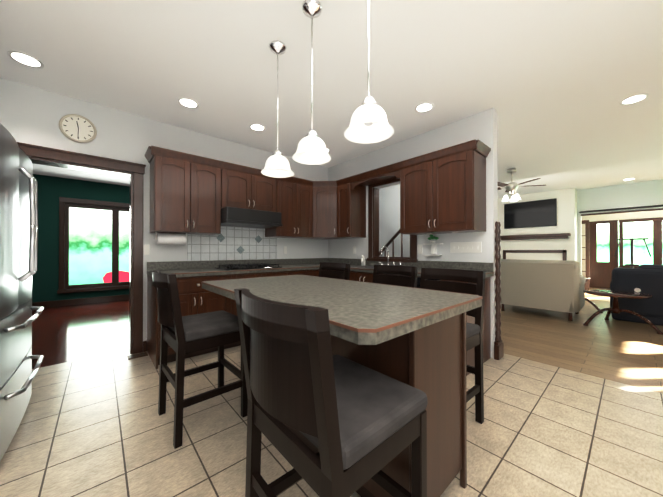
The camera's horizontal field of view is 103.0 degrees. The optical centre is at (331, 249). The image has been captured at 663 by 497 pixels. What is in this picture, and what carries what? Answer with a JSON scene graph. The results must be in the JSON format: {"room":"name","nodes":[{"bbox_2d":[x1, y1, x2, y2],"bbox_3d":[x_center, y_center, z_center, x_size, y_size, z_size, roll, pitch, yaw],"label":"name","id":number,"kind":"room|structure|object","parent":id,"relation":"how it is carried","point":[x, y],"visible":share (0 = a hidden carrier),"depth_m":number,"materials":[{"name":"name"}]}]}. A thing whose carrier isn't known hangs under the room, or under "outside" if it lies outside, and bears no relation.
{"room":"kitchen and living room","nodes":[
{"label":"kitchen and living room","id":0,"kind":"room"},
{"bbox_2d":[31,300,128,368],"bbox_3d":[-3.989,1.179,4.255,5.040,0.050,4.050,0,0,-41],"label":"floor","id":1,"kind":"structure","parent":0,"point":[62,334],"depth_m":3.72,"materials":[{"name":"brown wood"}]},
{"bbox_2d":[32,174,129,301],"bbox_3d":[-2.656,-0.178,2.748,5.040,2.650,0.015,0,0,-41],"label":"wall","id":2,"kind":"structure","parent":0,"point":[45,276],"depth_m":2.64,"materials":[{"name":"teal paint"}]},
{"bbox_2d":[32,294,128,307],"bbox_3d":[-5.241,1.096,5.679,4.800,0.130,0.017,0,0,-41],"label":"baseboard","id":3,"kind":"structure","parent":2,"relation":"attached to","point":[60,303],"depth_m":5.59,"materials":[{"name":"brown wood"}]},
{"bbox_2d":[57,197,129,293],"bbox_3d":[-4.919,-0.093,6.007,1.830,1.970,0.160,0,0,-41],"label":"window","id":4,"kind":"structure","parent":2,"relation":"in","point":[65,204],"depth_m":5.64,"materials":[{"name":"brown wood"}]},
{"bbox_2d":[0,78,327,340],"bbox_3d":[-1.796,-0.175,3.381,4.470,2.650,0.170,0,0,-41],"label":"wall","id":5,"kind":"structure","parent":0,"point":[31,115],"depth_m":2.94,"materials":[{"name":"white paint"}]},
{"bbox_2d":[59,114,96,142],"bbox_3d":[-2.514,-1.204,2.621,0.275,0.275,0.029,0,0,-41],"label":"wall clock","id":6,"kind":"object","parent":5,"relation":"attached to","point":[77,128],"visible":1,"depth_m":2.61,"materials":[{"name":"beige plastic"}]},
{"bbox_2d":[17,142,145,353],"bbox_3d":[-2.606,0.093,2.643,1.200,2.105,0.206,0,0,-41],"label":"door frame","id":7,"kind":"structure","parent":5,"relation":"attached to","point":[87,162],"depth_m":2.91,"materials":[{"name":"brown wood"}]},
{"bbox_2d":[143,245,148,254],"label":"outlet plates","id":8,"kind":"object","parent":5,"relation":"attached to","point":[145,247],"depth_m":2.99,"materials":[{"name":"white plastic"}]},
{"bbox_2d":[149,146,228,234],"bbox_3d":[-1.685,-0.634,3.133,0.744,0.876,0.348,0,0,-41],"label":"upper cabinet","id":9,"kind":"object","parent":5,"relation":"attached to","point":[188,192],"depth_m":2.96,"materials":[{"name":"brown wood"}]},
{"bbox_2d":[155,232,186,244],"bbox_3d":[-1.833,-0.128,3.022,0.310,0.136,0.124,0,0,-41],"label":"paper towel holder","id":10,"kind":"object","parent":9,"relation":"attached to","point":[170,239],"visible":1,"depth_m":2.98,"materials":[{"name":"white paper"}]},
{"bbox_2d":[221,207,282,228],"bbox_3d":[-1.109,-0.415,3.518,0.750,0.190,0.508,0,0,-41],"label":"range hood","id":11,"kind":"object","parent":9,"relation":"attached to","point":[240,217],"visible":0.79,"depth_m":3.33,"materials":[{"name":"black metal"}]},
{"bbox_2d":[187,226,276,260],"bbox_3d":[-1.315,-0.089,3.683,1.250,0.456,0.010,0,0,-41],"label":"tile backsplash","id":12,"kind":"structure","parent":5,"relation":"attached to","point":[234,243],"depth_m":3.64,"materials":[{"name":"white tile"}]},
{"bbox_2d":[229,164,272,211],"bbox_3d":[-1.169,-0.792,3.588,0.760,0.555,0.348,0,0,-41],"label":"upper cabinet","id":13,"kind":"object","parent":5,"relation":"attached to","point":[249,188],"depth_m":3.44,"materials":[{"name":"brown wood"}]},
{"bbox_2d":[265,176,312,238],"bbox_3d":[-0.636,-0.630,4.029,0.751,0.876,0.389,0,0,-41],"label":"upper cabinet","id":14,"kind":"object","parent":5,"relation":"attached to","point":[292,196],"depth_m":3.89,"materials":[{"name":"brown wood"}]},
{"bbox_2d":[313,181,336,238],"bbox_3d":[-0.092,-0.628,4.319,0.672,0.876,0.672,0,0,-41],"label":"upper cabinet","id":15,"kind":"object","parent":5,"relation":"attached to","point":[324,192],"depth_m":4.12,"materials":[{"name":"brown wood"}]},
{"bbox_2d":[0,345,662,496],"bbox_3d":[0.121,1.165,1.385,4.720,0.050,5.690,0,0,-41],"label":"floor","id":16,"kind":"structure","parent":0,"point":[97,426],"depth_m":1.60,"materials":[{"name":"beige tile"}]},
{"bbox_2d":[0,123,43,460],"bbox_3d":[-2.261,0.235,1.436,0.903,1.810,0.913,0,0,-41],"label":"fridge","id":17,"kind":"object","parent":16,"relation":"on","point":[18,222],"visible":1,"depth_m":1.57,"materials":[{"name":"grey metal"}]},
{"bbox_2d":[127,352,147,359],"bbox_3d":[-2.095,1.143,2.852,0.170,0.009,0.120,0,0,-41],"label":"floor vent","id":18,"kind":"object","parent":16,"relation":"in","point":[143,354],"visible":1,"depth_m":2.84,"materials":[{"name":"brown"}]},
{"bbox_2d":[152,270,247,448],"bbox_3d":[-0.914,0.642,1.814,0.526,1.000,0.468,0,0,-43],"label":"chair","id":19,"kind":"object","parent":16,"relation":"on","point":[181,336],"visible":0.85,"depth_m":1.66,"materials":[{"name":"black wood"}]},
{"bbox_2d":[147,258,322,368],"bbox_3d":[-0.868,0.645,3.650,2.713,1.010,0.641,0,0,-41],"label":"base cabinet","id":20,"kind":"object","parent":16,"relation":"on","point":[195,297],"depth_m":2.92,"materials":[{"name":"brown wood"}]},
{"bbox_2d":[215,263,281,269],"bbox_3d":[-1.087,0.216,3.490,0.740,0.047,0.440,0,0,-41],"label":"gas cooktop","id":21,"kind":"object","parent":20,"relation":"in","point":[246,266],"visible":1,"depth_m":3.39,"materials":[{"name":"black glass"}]},
{"bbox_2d":[234,288,427,496],"bbox_3d":[-0.017,0.637,0.900,0.526,1.000,0.468,0,0,-41],"label":"chair","id":22,"kind":"object","parent":16,"relation":"on","point":[357,425],"visible":1,"depth_m":0.73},
{"bbox_2d":[319,262,350,279],"bbox_3d":[-0.118,0.647,2.850,0.526,1.000,0.468,0,0,-43],"label":"chair","id":23,"kind":"object","parent":16,"relation":"on","point":[325,268],"visible":0.25,"depth_m":3.01,"materials":[{"name":"black wood"}]},
{"bbox_2d":[283,311,466,496],"bbox_3d":[-0.032,0.711,1.698,0.464,0.860,1.544,0,0,-41],"label":"kitchen island","id":24,"kind":"object","parent":16,"relation":"on","point":[413,337],"depth_m":1.12,"materials":[{"name":"brown wood"}]},
{"bbox_2d":[201,275,482,350],"bbox_3d":[-0.103,0.256,1.645,0.890,0.045,1.630,0,0,-41],"label":"island countertop","id":25,"kind":"structure","parent":24,"relation":"on","point":[367,315],"depth_m":1.20,"materials":[{"name":"grey stone"}]},
{"bbox_2d":[372,264,417,287],"bbox_3d":[0.429,0.644,2.318,0.526,1.000,0.468,0,0,-41],"label":"chair","id":26,"kind":"object","parent":16,"relation":"on","point":[382,277],"visible":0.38,"depth_m":2.46,"materials":[{"name":"black wood"}]},
{"bbox_2d":[323,246,493,375],"bbox_3d":[0.794,0.548,3.328,0.643,1.202,2.040,0,0,-41],"label":"base cabinet","id":27,"kind":"object","parent":16,"relation":"on","point":[358,272],"depth_m":3.00,"materials":[{"name":"brown wood"}]},
{"bbox_2d":[361,256,365,265],"bbox_3d":[0.482,0.164,4.018,0.074,0.155,0.066,0,0,-41],"label":"soap dispenser","id":28,"kind":"object","parent":27,"relation":"on","point":[363,260],"visible":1,"depth_m":3.99,"materials":[{"name":"white plastic"}]},
{"bbox_2d":[391,270,430,287],"bbox_3d":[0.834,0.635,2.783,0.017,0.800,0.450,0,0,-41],"label":"dishwasher","id":29,"kind":"object","parent":16,"relation":"on","point":[419,271],"depth_m":2.75,"materials":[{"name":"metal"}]},
{"bbox_2d":[420,268,485,423],"bbox_3d":[0.717,0.642,1.810,0.526,1.000,0.468,0,0,-39],"label":"chair","id":30,"kind":"object","parent":16,"relation":"on","point":[474,336],"visible":0.4,"depth_m":1.76,"materials":[{"name":"black wood"}]},
{"bbox_2d":[0,0,662,197],"bbox_3d":[1.868,-1.542,5.166,15.020,0.100,10.440,0,0,-41],"label":"ceiling","id":31,"kind":"structure","parent":0,"point":[553,83],"depth_m":2.21,"materials":[{"name":"white paint"}]},
{"bbox_2d":[7,50,43,68],"bbox_3d":[-2.417,-1.503,2.088,0.192,0.005,0.192,0,0,22],"label":"recessed light","id":32,"kind":"object","parent":31,"relation":"in","point":[25,59],"depth_m":2.08,"materials":[{"name":"white plastic"}]},
{"bbox_2d":[178,98,198,108],"bbox_3d":[-1.464,-1.500,2.701,0.192,0.005,0.192,0,0,40],"label":"recessed light","id":33,"kind":"object","parent":31,"relation":"in","point":[186,102],"depth_m":2.70,"materials":[{"name":"white plastic"}]},
{"bbox_2d":[249,124,265,130],"bbox_3d":[-0.906,-1.498,3.232,0.192,0.005,0.192,0,0,4],"label":"recessed light","id":34,"kind":"object","parent":31,"relation":"in","point":[256,127],"depth_m":3.23,"materials":[{"name":"white plastic"}]},
{"bbox_2d":[261,40,293,177],"bbox_3d":[-0.399,-1.036,1.957,0.244,0.941,0.244,0,0,-41],"label":"pendant light","id":35,"kind":"object","parent":31,"relation":"hanging from","point":[277,164],"visible":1,"depth_m":1.93,"materials":[{"name":"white glass"}]},
{"bbox_2d":[292,0,331,164],"bbox_3d":[-0.121,-1.037,1.642,0.244,0.941,0.244,0,0,-41],"label":"pendant light","id":36,"kind":"object","parent":31,"relation":"hanging from","point":[311,149],"visible":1,"depth_m":1.64,"materials":[{"name":"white glass"}]},
{"bbox_2d":[344,0,393,143],"bbox_3d":[0.182,-1.039,1.296,0.244,0.941,0.244,0,0,-41],"label":"pendant light","id":37,"kind":"object","parent":31,"relation":"hanging from","point":[369,124],"visible":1,"depth_m":1.29,"materials":[{"name":"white glass"}]},
{"bbox_2d":[415,102,433,112],"bbox_3d":[0.979,-1.500,2.785,0.192,0.005,0.192,0,0,40],"label":"recessed light","id":38,"kind":"object","parent":31,"relation":"in","point":[423,107],"depth_m":2.78,"materials":[{"name":"white plastic"}]},
{"bbox_2d":[498,168,545,201],"bbox_3d":[3.312,-1.203,4.922,1.065,0.580,1.030,0,0,-41],"label":"ceiling fan","id":39,"kind":"object","parent":31,"relation":"hanging from","point":[511,187],"visible":0.98,"depth_m":4.83,"materials":[{"name":"silver metal"}]},
{"bbox_2d":[619,94,648,104],"bbox_3d":[3.017,-1.501,2.634,0.192,0.005,0.192,0,0,22],"label":"recessed light","id":40,"kind":"object","parent":31,"relation":"in","point":[636,98],"depth_m":2.63,"materials":[{"name":"white plastic"}]},
{"bbox_2d":[379,184,409,256],"bbox_3d":[1.549,-0.167,5.098,0.120,2.650,2.430,0,0,-41],"label":"wall","id":41,"kind":"structure","parent":0,"point":[389,212],"depth_m":5.37,"materials":[{"name":"grey paint"}]},
{"bbox_2d":[379,229,410,256],"bbox_3d":[1.574,-0.130,4.668,0.390,2.572,1.790,0,0,-41],"label":"balustrade","id":42,"kind":"object","parent":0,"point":[391,240],"visible":0.06,"depth_m":4.88,"materials":[{"name":"brown wood"}]},
{"bbox_2d":[328,108,497,358],"bbox_3d":[0.816,-0.173,3.894,0.130,2.650,2.850,0,0,-41],"label":"wall","id":43,"kind":"structure","parent":0,"point":[481,126],"depth_m":3.16,"materials":[{"name":"white paint"}]},
{"bbox_2d":[337,176,368,238],"bbox_3d":[0.278,-0.629,4.113,0.389,0.876,0.347,0,0,-41],"label":"upper cabinet","id":44,"kind":"object","parent":43,"relation":"attached to","point":[351,204],"depth_m":3.99,"materials":[{"name":"brown wood"}]},
{"bbox_2d":[367,178,417,262],"bbox_3d":[0.884,-0.418,3.789,0.170,1.200,0.840,0,0,-41],"label":"window frame","id":45,"kind":"structure","parent":43,"relation":"attached to","point":[412,258],"depth_m":4.01,"materials":[{"name":"brown wood"}]},
{"bbox_2d":[417,245,421,253],"label":"outlet plates","id":46,"kind":"object","parent":43,"relation":"attached to","point":[419,247],"depth_m":3.42,"materials":[{"name":"white plastic"}]},
{"bbox_2d":[423,234,442,255],"bbox_3d":[1.245,-0.060,3.239,0.089,0.268,0.220,0,0,-41],"label":"shelf","id":47,"kind":"object","parent":43,"relation":"attached to","point":[433,248],"visible":0.98,"depth_m":3.23,"materials":[{"name":"white plastic"}]},
{"bbox_2d":[397,140,488,234],"bbox_3d":[1.250,-0.635,3.039,0.348,0.876,0.850,0,0,-41],"label":"upper cabinet","id":48,"kind":"object","parent":43,"relation":"attached to","point":[442,191],"depth_m":2.83,"materials":[{"name":"brown wood"}]},
{"bbox_2d":[351,170,399,189],"bbox_3d":[0.581,-0.942,3.584,0.019,0.104,0.846,0,0,-41],"label":"valance","id":49,"kind":"object","parent":48,"relation":"attached to","point":[394,173],"visible":0.92,"depth_m":3.54,"materials":[{"name":"brown wood"}]},
{"bbox_2d":[450,242,481,252],"label":"outlet plates","id":50,"kind":"object","parent":43,"relation":"attached to","point":[465,247],"depth_m":2.98,"materials":[{"name":"white plastic"}]},
{"bbox_2d":[494,221,503,359],"bbox_3d":[1.775,0.422,2.802,0.154,1.450,0.048,0,0,-41],"label":"trim","id":51,"kind":"structure","parent":43,"relation":"attached to","point":[498,349],"depth_m":2.78,"materials":[{"name":"brown wood"}]},
{"bbox_2d":[498,179,662,274],"bbox_3d":[6.071,-0.161,6.393,0.520,2.650,6.740,0,0,-41],"label":"wall","id":52,"kind":"structure","parent":0,"point":[572,203],"depth_m":6.42,"materials":[{"name":"white paint"}]},
{"bbox_2d":[504,198,556,228],"bbox_3d":[5.203,-0.933,6.952,0.046,0.680,1.120,0,0,-41],"label":"television","id":53,"kind":"object","parent":52,"relation":"attached to","point":[540,213],"depth_m":6.89,"materials":[{"name":"black plastic"}]},
{"bbox_2d":[503,250,566,259],"bbox_3d":[5.256,0.587,6.897,0.028,1.160,1.340,0,0,-41],"label":"fireplace surround","id":54,"kind":"object","parent":52,"relation":"attached to","point":[537,254],"visible":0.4,"depth_m":6.85,"materials":[{"name":"white wood"}]},
{"bbox_2d":[500,233,570,239],"bbox_3d":[5.203,-0.334,6.856,0.168,0.120,1.500,0,0,-41],"label":"mantel shelf","id":55,"kind":"object","parent":52,"relation":"attached to","point":[541,236],"visible":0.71,"depth_m":6.72,"materials":[{"name":"brown wood"}]},
{"bbox_2d":[579,205,662,215],"bbox_3d":[7.123,-0.896,5.358,0.069,0.110,3.050,0,0,-41],"label":"curtain rod","id":56,"kind":"object","parent":52,"relation":"attached to","point":[622,209],"visible":1,"depth_m":5.96,"materials":[{"name":"brown wood"}]},
{"bbox_2d":[500,287,662,392],"bbox_3d":[5.369,1.186,5.769,8.950,0.050,6.740,0,0,-41],"label":"floor","id":57,"kind":"structure","parent":0,"point":[623,352],"depth_m":3.27,"materials":[{"name":"brown wood"}]},
{"bbox_2d":[500,259,585,320],"bbox_3d":[3.857,0.667,4.908,0.960,0.980,1.190,0,0,-41],"label":"loveseat","id":58,"kind":"object","parent":57,"relation":"on","point":[556,285],"visible":0.92,"depth_m":4.51,"materials":[{"name":"fabric"}]},
{"bbox_2d":[585,277,602,312],"bbox_3d":[4.828,0.849,5.220,0.773,0.620,0.775,0,0,-41],"label":"pedestal table","id":59,"kind":"object","parent":57,"relation":"on","point":[591,302],"visible":0.15,"depth_m":4.95,"materials":[{"name":"brown wood"}]},
{"bbox_2d":[583,290,662,334],"bbox_3d":[4.360,0.902,3.988,0.802,0.500,0.803,0,0,-41],"label":"pedestal table","id":60,"kind":"object","parent":57,"relation":"on","point":[615,295],"visible":1,"depth_m":3.95,"materials":[{"name":"brown wood"}]},
{"bbox_2d":[614,238,651,267],"bbox_3d":[7.680,0.429,6.740,1.000,1.463,0.625,0,0,-41],"label":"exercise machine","id":61,"kind":"object","parent":57,"relation":"on","point":[632,265],"visible":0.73,"depth_m":6.90,"materials":[{"name":"black metal"}]},
{"bbox_2d":[610,264,662,325],"bbox_3d":[5.745,0.692,3.824,1.017,0.920,2.320,0,0,-41],"label":"sofa","id":62,"kind":"object","parent":57,"relation":"on","point":[645,278],"visible":0.81,"depth_m":4.12,"materials":[{"name":"grey fabric"}]},
{"bbox_2d":[582,210,662,282],"bbox_3d":[9.156,-0.156,7.276,0.120,2.650,3.990,0,0,-41],"label":"wall","id":63,"kind":"structure","parent":0,"point":[632,215],"depth_m":7.96,"materials":[{"name":"white paint"}]},
{"bbox_2d":[582,220,588,289],"bbox_3d":[7.290,0.156,7.790,0.040,2.030,0.460,0,0,-41],"label":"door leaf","id":64,"kind":"structure","parent":63,"relation":"in","point":[586,223],"depth_m":7.63,"materials":[{"name":"brown wood"}]},
{"bbox_2d":[589,217,662,288],"bbox_3d":[9.069,0.139,7.291,0.110,2.060,2.810,0,0,-41],"label":"door","id":65,"kind":"structure","parent":63,"relation":"in","point":[600,274],"depth_m":7.82,"materials":[{"name":"brown wood"}]},
{"bbox_3d":[-1.549,-0.193,-0.191,0.120,2.650,5.520,0,0,-41],"label":"wall","id":66,"kind":"structure","parent":0,"visible":0},
{"bbox_2d":[143,341,146,351],"bbox_3d":[-0.929,1.075,0.428,1.638,0.120,5.399,0,0,-41],"label":"baseboard","id":67,"kind":"structure","parent":66,"relation":"attached to","point":[144,346],"depth_m":2.97,"materials":[{"name":"brown wood"}]},
{"label":"outside","id":68,"kind":"structure","parent":0,"visible":0},
{"bbox_2d":[69,207,129,284],"bbox_3d":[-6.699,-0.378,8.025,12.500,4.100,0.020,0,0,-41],"label":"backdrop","id":69,"kind":"structure","parent":68,"point":[90,246],"depth_m":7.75,"materials":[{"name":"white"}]},
{"bbox_2d":[103,271,128,282],"bbox_3d":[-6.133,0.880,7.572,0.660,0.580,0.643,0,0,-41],"label":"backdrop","id":70,"kind":"structure","parent":68,"point":[123,276],"depth_m":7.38,"materials":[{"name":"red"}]},
{"bbox_2d":[597,221,662,265],"bbox_3d":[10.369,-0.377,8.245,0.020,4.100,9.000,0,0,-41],"label":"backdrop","id":71,"kind":"structure","parent":68,"point":[638,230],"depth_m":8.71,"materials":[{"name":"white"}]}
]}

